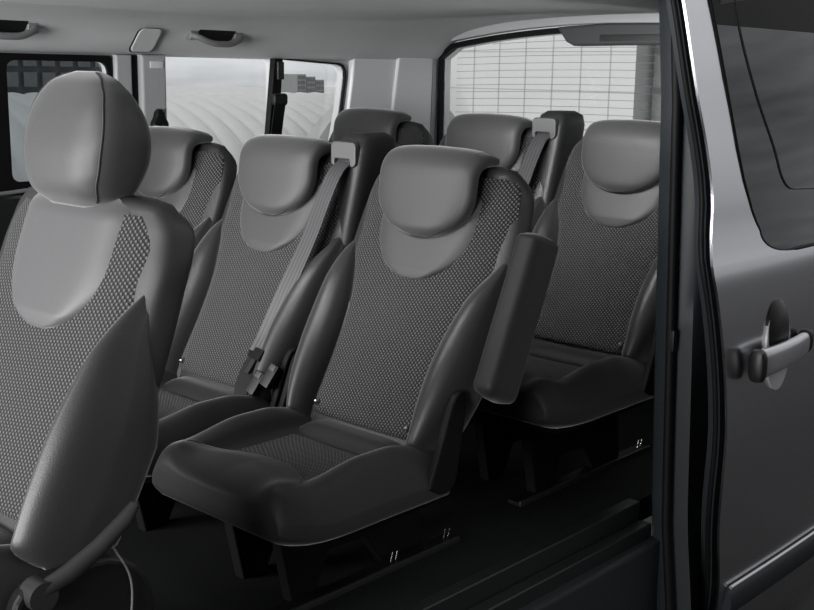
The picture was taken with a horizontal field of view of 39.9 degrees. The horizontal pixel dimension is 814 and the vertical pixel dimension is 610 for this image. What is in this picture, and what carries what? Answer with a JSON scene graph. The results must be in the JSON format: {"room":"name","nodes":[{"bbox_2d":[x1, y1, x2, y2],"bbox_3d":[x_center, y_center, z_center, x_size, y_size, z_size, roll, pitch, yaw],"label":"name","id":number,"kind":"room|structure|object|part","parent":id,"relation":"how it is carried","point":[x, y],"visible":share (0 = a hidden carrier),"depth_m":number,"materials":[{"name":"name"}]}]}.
{"room":"vehicle interior","nodes":[
{"label":"vehicle interior","id":0,"kind":"room"},
{"bbox_2d":[0,52,348,140],"bbox_3d":[-0.679,-0.227,3.651,0.030,1.280,2.270,11,16,41],"label":"wall","id":1,"kind":"structure","parent":0,"point":[345,63],"depth_m":4.00,"materials":[{"name":"grey plastic"}]},
{"bbox_2d":[0,193,23,250],"bbox_3d":[-1.115,-0.173,3.081,0.090,0.250,0.840,11,16,41],"label":"trim","id":2,"kind":"structure","parent":1,"relation":"attached to","point":[8,203],"depth_m":3.04,"materials":[{"name":"black plastic"}]},
{"bbox_2d":[0,188,27,195],"bbox_3d":[-1.117,-0.308,3.071,0.012,0.049,0.761,11,16,41],"label":"trim","id":3,"kind":"structure","parent":1,"relation":"attached to","point":[18,191],"depth_m":3.10,"materials":[{"name":"grey plastic"}]},
{"bbox_2d":[0,53,111,193],"bbox_3d":[-1.150,-0.390,3.053,0.012,0.584,0.812,11,16,41],"label":"trim","id":4,"kind":"structure","parent":1,"relation":"attached to","point":[7,182],"depth_m":3.09,"materials":[{"name":"black plastic"}]},
{"bbox_2d":[6,66,112,176],"bbox_3d":[-1.005,-0.531,3.223,0.052,0.365,0.343,11,16,41],"label":"window","id":5,"kind":"structure","parent":1,"relation":"in","point":[6,66],"depth_m":3.09,"materials":[{"name":"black glass"}]},
{"bbox_2d":[111,55,131,93],"bbox_3d":[-0.848,-0.450,3.365,0.030,0.587,0.056,11,16,41],"label":"trim","id":6,"kind":"structure","parent":1,"relation":"attached to","point":[121,64],"depth_m":3.30,"materials":[{"name":"grey plastic"}]},
{"bbox_2d":[131,55,138,104],"bbox_3d":[-0.826,-0.457,3.399,0.018,0.587,0.030,11,16,41],"label":"trim","id":7,"kind":"structure","parent":1,"relation":"attached to","point":[134,67],"depth_m":3.35,"materials":[{"name":"black plastic"}]},
{"bbox_2d":[137,55,166,125],"bbox_3d":[-0.777,-0.464,3.433,0.042,0.589,0.088,11,16,41],"label":"trim","id":8,"kind":"structure","parent":1,"relation":"attached to","point":[151,68],"depth_m":3.37,"materials":[{"name":"grey plastic"}]},
{"bbox_3d":[-0.753,-0.723,3.372,0.004,0.020,0.047,11,16,41],"label":"embossed plate","id":9,"kind":"part","parent":8,"relation":"part of","materials":[{"name":"white plastic"}]},
{"bbox_2d":[150,109,168,125],"bbox_3d":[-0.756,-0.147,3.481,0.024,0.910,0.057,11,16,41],"label":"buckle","id":10,"kind":"object","parent":1,"relation":"attached to","point":[159,118],"visible":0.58,"depth_m":3.38,"materials":[{"name":"black plastic"}]},
{"bbox_2d":[264,59,282,134],"bbox_3d":[-0.454,-0.631,3.773,0.026,0.388,0.082,11,16,41],"label":"trim","id":11,"kind":"structure","parent":1,"relation":"attached to","point":[274,85],"depth_m":3.75,"materials":[{"name":"black plastic"}]},
{"bbox_2d":[271,62,287,134],"bbox_3d":[-0.449,-0.287,3.817,0.023,1.058,0.105,11,16,41],"label":"belt","id":12,"kind":"object","parent":1,"relation":"attached to","point":[279,100],"visible":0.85,"depth_m":3.75,"materials":[{"name":"black fabric"}]},
{"bbox_2d":[283,59,345,112],"bbox_3d":[-0.345,-0.659,3.925,0.052,0.396,0.318,11,16,41],"label":"trim","id":13,"kind":"structure","parent":1,"relation":"in","point":[338,64],"depth_m":3.99,"materials":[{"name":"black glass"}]},
{"bbox_2d":[344,58,436,132],"bbox_3d":[-0.070,-0.630,4.180,0.047,0.635,0.530,11,16,41],"label":"trim","id":14,"kind":"structure","parent":1,"relation":"attached to","point":[404,85],"depth_m":4.15,"materials":[{"name":"white plastic"}]},
{"bbox_3d":[0.013,-0.635,4.257,0.020,0.615,0.225,11,16,41],"label":"pillar panel","id":15,"kind":"part","parent":14,"relation":"part of","materials":[{"name":"white plastic"}]},
{"bbox_2d":[430,59,436,144],"bbox_3d":[0.085,-0.677,4.351,0.080,0.662,0.030,11,16,41],"label":"trim","id":16,"kind":"structure","parent":1,"relation":"attached to","point":[434,68],"depth_m":4.31,"materials":[{"name":"grey plastic"}]},
{"bbox_2d":[0,1,658,60],"bbox_3d":[-0.130,-0.831,2.866,1.663,0.385,2.450,11,16,41],"label":"ceiling","id":17,"kind":"structure","parent":0,"point":[62,29],"depth_m":3.54,"materials":[{"name":"grey fabric"}]},
{"bbox_2d":[0,20,38,39],"bbox_3d":[-1.061,-0.726,2.945,0.075,0.058,0.208,11,16,41],"label":"handle","id":18,"kind":"object","parent":17,"relation":"attached to","point":[9,29],"visible":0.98,"depth_m":2.96,"materials":[{"name":"grey plastic"}]},
{"bbox_2d":[129,28,161,52],"bbox_3d":[-0.767,-0.776,3.287,0.075,0.069,0.079,11,16,41],"label":"flap","id":19,"kind":"object","parent":17,"relation":"attached to","point":[145,39],"visible":1,"depth_m":3.28,"materials":[{"name":"grey plastic"}]},
{"bbox_2d":[185,29,243,47],"bbox_3d":[-0.586,-0.823,3.450,0.075,0.058,0.208,11,16,41],"label":"handle","id":20,"kind":"object","parent":17,"relation":"attached to","point":[215,38],"visible":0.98,"depth_m":3.44,"materials":[{"name":"grey plastic"}]},
{"bbox_2d":[0,0,658,19],"bbox_3d":[-0.254,-0.730,2.621,1.240,0.055,1.960,11,16,41],"label":"trim","id":21,"kind":"structure","parent":17,"relation":"attached to","point":[282,9],"depth_m":2.96,"materials":[{"name":"grey plastic"}]},
{"bbox_2d":[106,397,653,609],"bbox_3d":[-0.489,0.485,2.832,1.635,0.060,3.450,11,16,41],"label":"floor","id":22,"kind":"structure","parent":0,"point":[186,562],"depth_m":2.52,"materials":[{"name":"black carpet"}]},
{"bbox_2d":[0,71,194,609],"bbox_3d":[-0.747,0.174,1.642,0.581,1.021,0.828,11,16,41],"label":"seat","id":23,"kind":"object","parent":22,"relation":"on","point":[94,272],"visible":1,"depth_m":1.72,"materials":[{"name":"grey fabric"}]},
{"bbox_2d":[0,544,45,609],"bbox_3d":[-0.864,0.423,1.599,0.530,0.187,0.540,11,16,41],"label":"cushion","id":24,"kind":"object","parent":23,"relation":"on","point":[20,564],"depth_m":1.58,"materials":[{"name":"black fabric"}]},
{"bbox_3d":[-0.596,0.078,1.819,0.447,0.464,0.239,11,16,41],"label":"woven panel","id":25,"kind":"part","parent":23,"relation":"part of","materials":[{"name":"fabric"}]},
{"bbox_3d":[-0.550,-0.077,1.835,0.290,0.211,0.142,11,16,41],"label":"neck panel","id":26,"kind":"part","parent":23,"relation":"part of","materials":[{"name":"grey leather"}]},
{"bbox_3d":[-0.450,0.348,1.594,0.030,0.102,0.165,12,16,44],"label":"recliner lever","id":27,"kind":"part","parent":23,"relation":"part of","materials":[{"name":"grey plastic"}]},
{"bbox_3d":[-0.596,0.115,1.826,0.510,0.588,0.332,11,16,41],"label":"backrest","id":28,"kind":"part","parent":23,"relation":"part of","materials":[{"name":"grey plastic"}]},
{"bbox_2d":[134,126,236,249],"bbox_3d":[-0.856,-0.033,3.012,0.498,0.872,0.724,11,16,41],"label":"passenger seat","id":29,"kind":"object","parent":22,"relation":"on","point":[192,173],"visible":0.14,"depth_m":3.03,"materials":[{"name":"grey fabric"}]},
{"bbox_3d":[-0.680,-0.312,3.144,0.286,0.199,0.142,11,16,41],"label":"neck panel","id":30,"kind":"part","parent":29,"relation":"part of","materials":[{"name":"grey leather"}]},
{"bbox_3d":[-0.734,-0.162,3.119,0.442,0.534,0.296,11,16,41],"label":"woven panel","id":31,"kind":"part","parent":29,"relation":"part of","materials":[{"name":"fabric"}]},
{"bbox_3d":[-0.727,-0.143,3.130,0.478,0.623,0.349,11,16,41],"label":"backrest","id":32,"kind":"part","parent":29,"relation":"part of","materials":[{"name":"grey fabric"}]},
{"bbox_2d":[136,132,396,530],"bbox_3d":[-0.468,0.031,2.698,0.505,0.884,0.780,11,16,41],"label":"passenger seat","id":33,"kind":"object","parent":22,"relation":"on","point":[295,203],"visible":0.6,"depth_m":2.71,"materials":[{"name":"grey fabric"}]},
{"bbox_3d":[-0.485,0.400,2.653,0.030,0.180,0.420,11,16,41],"label":"seat leg","id":34,"kind":"part","parent":33,"relation":"part of","materials":[{"name":"black metal"}]},
{"bbox_3d":[-0.589,0.253,2.619,0.296,0.031,0.229,11,16,41],"label":"woven panel","id":35,"kind":"part","parent":33,"relation":"part of","materials":[{"name":"fabric"}]},
{"bbox_2d":[146,370,270,476],"bbox_3d":[-0.598,0.254,2.609,0.486,0.130,0.415,11,16,41],"label":"cushion","id":36,"kind":"object","parent":33,"relation":"on","point":[191,402],"depth_m":2.58,"materials":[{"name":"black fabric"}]},
{"bbox_3d":[-0.364,0.139,2.602,0.004,0.040,0.024,35,-9,-34],"label":"tongue plate","id":37,"kind":"part","parent":33,"relation":"part of","materials":[{"name":"silver metal"}]},
{"bbox_3d":[-0.367,-0.088,2.788,0.442,0.534,0.296,11,16,41],"label":"woven panel","id":38,"kind":"part","parent":33,"relation":"part of","materials":[{"name":"fabric"}]},
{"bbox_3d":[-0.361,-0.069,2.799,0.478,0.623,0.349,11,16,41],"label":"backrest","id":39,"kind":"part","parent":33,"relation":"part of","materials":[{"name":"grey fabric"}]},
{"bbox_3d":[-0.314,-0.238,2.813,0.286,0.199,0.142,11,16,41],"label":"neck panel","id":40,"kind":"part","parent":33,"relation":"part of","materials":[{"name":"grey leather"}]},
{"bbox_2d":[152,145,558,600],"bbox_3d":[-0.100,0.119,2.329,0.563,0.872,0.724,11,16,41],"label":"passenger seat","id":41,"kind":"object","parent":22,"relation":"on","point":[433,307],"visible":1,"depth_m":2.34,"materials":[{"name":"grey fabric"}]},
{"bbox_3d":[-0.229,0.452,2.422,0.030,0.180,0.420,11,16,41],"label":"seat leg","id":42,"kind":"part","parent":41,"relation":"part of","materials":[{"name":"black metal"}]},
{"bbox_3d":[-0.223,0.327,2.288,0.296,0.031,0.229,11,16,41],"label":"woven panel","id":43,"kind":"part","parent":41,"relation":"part of","materials":[{"name":"fabric"}]},
{"bbox_2d":[152,407,449,545],"bbox_3d":[-0.231,0.328,2.279,0.486,0.130,0.415,11,16,41],"label":"cushion","id":44,"kind":"object","parent":41,"relation":"on","point":[285,476],"depth_m":2.19,"materials":[{"name":"black fabric"}]},
{"bbox_3d":[-0.119,0.474,2.322,0.030,0.180,0.420,11,16,41],"label":"seat leg","id":45,"kind":"part","parent":41,"relation":"part of","materials":[{"name":"black metal"}]},
{"bbox_3d":[-0.001,-0.014,2.457,0.442,0.534,0.296,11,16,41],"label":"woven panel","id":46,"kind":"part","parent":41,"relation":"part of","materials":[{"name":"fabric"}]},
{"bbox_3d":[0.005,0.005,2.469,0.478,0.623,0.349,11,16,41],"label":"backrest","id":47,"kind":"part","parent":41,"relation":"part of","materials":[{"name":"grey fabric"}]},
{"bbox_3d":[0.052,-0.165,2.483,0.286,0.199,0.142,11,16,41],"label":"neck panel","id":48,"kind":"part","parent":41,"relation":"part of","materials":[{"name":"grey leather"}]},
{"bbox_3d":[0.223,0.027,2.286,0.060,0.344,0.219,11,16,41],"label":"armrest","id":49,"kind":"part","parent":41,"relation":"part of","materials":[{"name":"black leather"}]},
{"bbox_2d":[270,528,459,609],"bbox_3d":[-0.099,0.553,2.305,0.040,0.032,0.600,11,16,41],"label":"rail","id":50,"kind":"object","parent":22,"relation":"on","point":[310,600],"visible":1,"depth_m":2.32,"materials":[{"name":"black metal"}]},
{"bbox_2d":[329,108,432,146],"bbox_3d":[-0.309,-0.165,3.588,0.498,0.914,0.724,11,16,41],"label":"passenger seat","id":51,"kind":"object","parent":22,"relation":"on","point":[397,124],"visible":0.09,"depth_m":3.62,"materials":[{"name":"grey leather"}]},
{"bbox_3d":[-0.187,-0.314,3.691,0.442,0.534,0.296,11,16,41],"label":"woven panel","id":52,"kind":"part","parent":51,"relation":"part of","materials":[{"name":"fabric"}]},
{"bbox_3d":[-0.180,-0.295,3.702,0.478,0.623,0.349,11,16,41],"label":"backrest","id":53,"kind":"part","parent":51,"relation":"part of","materials":[{"name":"grey fabric"}]},
{"bbox_2d":[439,110,584,422],"bbox_3d":[0.079,-0.100,3.274,0.505,0.926,0.780,11,16,41],"label":"passenger seat","id":54,"kind":"object","parent":22,"relation":"on","point":[539,150],"visible":0.15,"depth_m":3.26,"materials":[{"name":"grey leather"}]},
{"bbox_3d":[0.180,-0.240,3.360,0.442,0.534,0.296,11,16,41],"label":"woven panel","id":55,"kind":"part","parent":54,"relation":"part of","materials":[{"name":"fabric"}]},
{"bbox_3d":[0.233,-0.391,3.385,0.286,0.199,0.142,11,16,41],"label":"neck panel","id":56,"kind":"part","parent":54,"relation":"part of","materials":[{"name":"grey leather"}]},
{"bbox_3d":[0.186,-0.221,3.371,0.478,0.623,0.349,11,16,41],"label":"backrest","id":57,"kind":"part","parent":54,"relation":"part of","materials":[{"name":"grey fabric"}]},
{"bbox_2d":[401,498,639,609],"bbox_3d":[-0.250,0.671,1.908,0.035,0.056,2.390,11,16,41],"label":"trim","id":58,"kind":"structure","parent":22,"relation":"attached to","point":[470,591],"depth_m":2.44,"materials":[{"name":"black plastic"}]},
{"bbox_2d":[473,119,659,492],"bbox_3d":[0.423,-0.017,2.927,0.498,0.914,0.724,11,16,41],"label":"passenger seat","id":59,"kind":"object","parent":22,"relation":"on","point":[591,359],"visible":0.58,"depth_m":2.95,"materials":[{"name":"grey fabric"}]},
{"bbox_3d":[0.317,0.341,3.002,0.030,0.180,0.420,11,16,41],"label":"seat leg","id":60,"kind":"part","parent":59,"relation":"part of","materials":[{"name":"black metal"}]},
{"bbox_3d":[0.325,0.175,2.860,0.296,0.031,0.229,11,16,41],"label":"woven panel","id":61,"kind":"part","parent":59,"relation":"part of","materials":[{"name":"fabric"}]},
{"bbox_2d":[477,355,653,427],"bbox_3d":[0.316,0.176,2.851,0.486,0.130,0.415,11,16,41],"label":"cushion","id":62,"kind":"object","parent":59,"relation":"on","point":[556,391],"depth_m":2.68,"materials":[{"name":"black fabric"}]},
{"bbox_3d":[0.427,0.363,2.903,0.030,0.180,0.420,11,16,41],"label":"seat leg","id":63,"kind":"part","parent":59,"relation":"part of","materials":[{"name":"black metal"}]},
{"bbox_3d":[0.552,-0.147,3.041,0.478,0.623,0.349,11,16,41],"label":"backrest","id":64,"kind":"part","parent":59,"relation":"part of","materials":[{"name":"grey fabric"}]},
{"bbox_3d":[0.546,-0.166,3.030,0.442,0.534,0.296,11,16,41],"label":"woven panel","id":65,"kind":"part","parent":59,"relation":"part of","materials":[{"name":"fabric"}]},
{"bbox_3d":[0.599,-0.317,3.055,0.286,0.199,0.142,11,16,41],"label":"neck panel","id":66,"kind":"part","parent":59,"relation":"part of","materials":[{"name":"grey leather"}]},
{"bbox_2d":[508,439,649,506],"bbox_3d":[0.465,0.431,2.943,0.040,0.032,0.600,11,16,41],"label":"rail","id":67,"kind":"object","parent":22,"relation":"on","point":[527,497],"visible":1,"depth_m":2.90,"materials":[{"name":"black metal"}]},
{"bbox_2d":[518,536,659,609],"bbox_3d":[-0.208,0.831,1.906,0.047,0.205,2.400,11,16,41],"label":"trim","id":68,"kind":"structure","parent":22,"relation":"attached to","point":[628,580],"depth_m":2.60,"materials":[{"name":"grey paint"}]},
{"bbox_2d":[468,520,650,609],"bbox_3d":[-0.225,0.719,1.893,0.035,0.050,2.390,11,16,41],"label":"trim","id":69,"kind":"structure","parent":68,"relation":"attached to","point":[536,586],"depth_m":2.49,"materials":[{"name":"black plastic"}]},
{"bbox_2d":[435,24,589,144],"bbox_3d":[0.716,-0.329,3.906,1.760,1.420,0.030,11,16,41],"label":"wall","id":70,"kind":"structure","parent":0,"point":[447,61],"depth_m":4.32,"materials":[{"name":"white plastic"}]},
{"bbox_2d":[437,28,660,145],"bbox_3d":[0.697,-0.646,3.844,1.524,0.606,0.062,11,16,41],"label":"window","id":71,"kind":"structure","parent":70,"relation":"in","point":[452,47],"depth_m":4.13,"materials":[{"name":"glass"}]},
{"bbox_2d":[450,13,658,41],"bbox_3d":[0.681,-0.927,3.764,1.524,0.156,0.030,11,16,41],"label":"trim","id":72,"kind":"structure","parent":70,"relation":"attached to","point":[647,17],"depth_m":3.89,"materials":[{"name":"grey plastic"}]},
{"bbox_2d":[558,23,659,45],"bbox_3d":[0.862,-0.874,3.613,0.880,0.074,0.075,11,16,41],"label":"brake light housing","id":73,"kind":"object","parent":70,"relation":"attached to","point":[604,34],"visible":0.52,"depth_m":3.73,"materials":[{"name":"grey plastic"}]},
{"bbox_3d":[0.988,-0.109,3.034,0.060,1.350,0.950,11,16,41],"label":"wall","id":74,"kind":"structure","parent":0,"visible":0},
{"bbox_2d":[652,0,742,609],"bbox_3d":[0.676,0.085,2.684,0.211,1.660,0.191,11,16,41],"label":"door frame","id":75,"kind":"structure","parent":74,"relation":"attached to","point":[680,416],"depth_m":2.64,"materials":[{"name":"grey paint"}]},
{"bbox_2d":[666,0,813,609],"bbox_3d":[1.062,0.019,2.982,0.246,1.722,1.400,11,16,41],"label":"sliding door","id":76,"kind":"structure","parent":74,"relation":"in","point":[745,68],"depth_m":2.65,"materials":[{"name":"grey paint"}]},
{"bbox_3d":[1.101,-0.507,2.914,0.114,0.660,1.300,11,16,41],"label":"door glass","id":77,"kind":"part","parent":76,"relation":"part of","materials":[{"name":"glass"}]},
{"bbox_3d":[1.171,0.662,3.193,0.044,0.084,1.125,11,16,41],"label":"door moulding","id":78,"kind":"part","parent":76,"relation":"part of","materials":[{"name":"grey paint"}]},
{"bbox_2d":[764,321,789,389],"bbox_3d":[0.886,0.097,2.694,0.026,0.216,0.128,11,16,41],"label":"cup","id":79,"kind":"object","parent":76,"relation":"on","point":[775,332],"depth_m":2.67,"materials":[{"name":"grey paint"}]},
{"bbox_2d":[767,298,788,346],"bbox_3d":[0.888,0.058,2.684,0.036,0.148,0.112,11,16,41],"label":"hood","id":80,"kind":"object","parent":76,"relation":"attached to","point":[777,308],"depth_m":2.66,"materials":[{"name":"black plastic"}]},
{"label":"outside","id":81,"kind":"structure","parent":0,"visible":0},
{"bbox_2d":[643,516,813,609],"bbox_3d":[31.999,3.405,-6.146,60.600,0.100,150.000,11,16,41],"label":"ground","id":82,"kind":"structure","parent":81,"point":[805,601],"depth_m":3.39,"materials":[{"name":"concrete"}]},
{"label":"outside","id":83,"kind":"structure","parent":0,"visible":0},
{"bbox_2d":[166,87,335,93],"bbox_3d":[-23.064,-7.707,43.550,89.400,0.100,150.000,11,16,41],"label":"pavement","id":84,"kind":"structure","parent":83,"point":[183,90],"depth_m":95.52,"materials":[{"name":"grey concrete"}]},
{"bbox_2d":[7,60,101,93],"bbox_3d":[-10.894,-4.978,14.874,2.080,6.500,15.600,11,16,41],"label":"office building","id":85,"kind":"structure","parent":84,"relation":"on","point":[23,76],"depth_m":18.82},
{"bbox_2d":[8,92,334,181],"bbox_3d":[-0.335,-2.670,17.453,4.050,1.270,26.179,11,16,41],"label":"pavilion roof","id":86,"kind":"structure","parent":84,"relation":"on","point":[231,119],"depth_m":13.74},
{"bbox_2d":[281,74,305,92],"bbox_3d":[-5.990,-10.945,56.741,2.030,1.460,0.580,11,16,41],"label":"tower block","id":87,"kind":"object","parent":84,"relation":"on","point":[291,83],"visible":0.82,"depth_m":56.11,"materials":[{"name":"grey concrete"}]},
{"bbox_2d":[306,77,314,92],"bbox_3d":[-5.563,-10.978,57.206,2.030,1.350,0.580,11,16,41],"label":"tower block","id":88,"kind":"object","parent":84,"relation":"on","point":[310,81],"visible":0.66,"depth_m":56.44,"materials":[{"name":"grey concrete"}]},
{"bbox_2d":[315,80,323,92],"bbox_3d":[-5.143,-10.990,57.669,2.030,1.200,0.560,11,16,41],"label":"tower block","id":89,"kind":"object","parent":84,"relation":"on","point":[319,84],"visible":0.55,"depth_m":56.91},
{"bbox_2d":[308,105,454,140],"bbox_3d":[-0.199,-1.916,13.434,0.200,1.418,3.100,11,16,41],"label":"shelter","id":90,"kind":"object","parent":84,"relation":"on","point":[321,130],"visible":0.04,"depth_m":12.55,"materials":[{"name":"concrete"}]},
{"bbox_2d":[450,35,654,135],"bbox_3d":[2.626,-4.202,14.634,2.800,5.500,3.004,11,16,41],"label":"building","id":91,"kind":"structure","parent":84,"relation":"on","point":[534,69],"depth_m":13.62,"materials":[{"name":"white"}]},
{"bbox_2d":[650,45,660,120],"bbox_3d":[5.648,-3.668,12.276,4.800,5.500,3.050,11,16,41],"label":"building","id":92,"kind":"structure","parent":84,"relation":"on","point":[656,98],"depth_m":13.03,"materials":[{"name":"grey concrete"}]}
]}

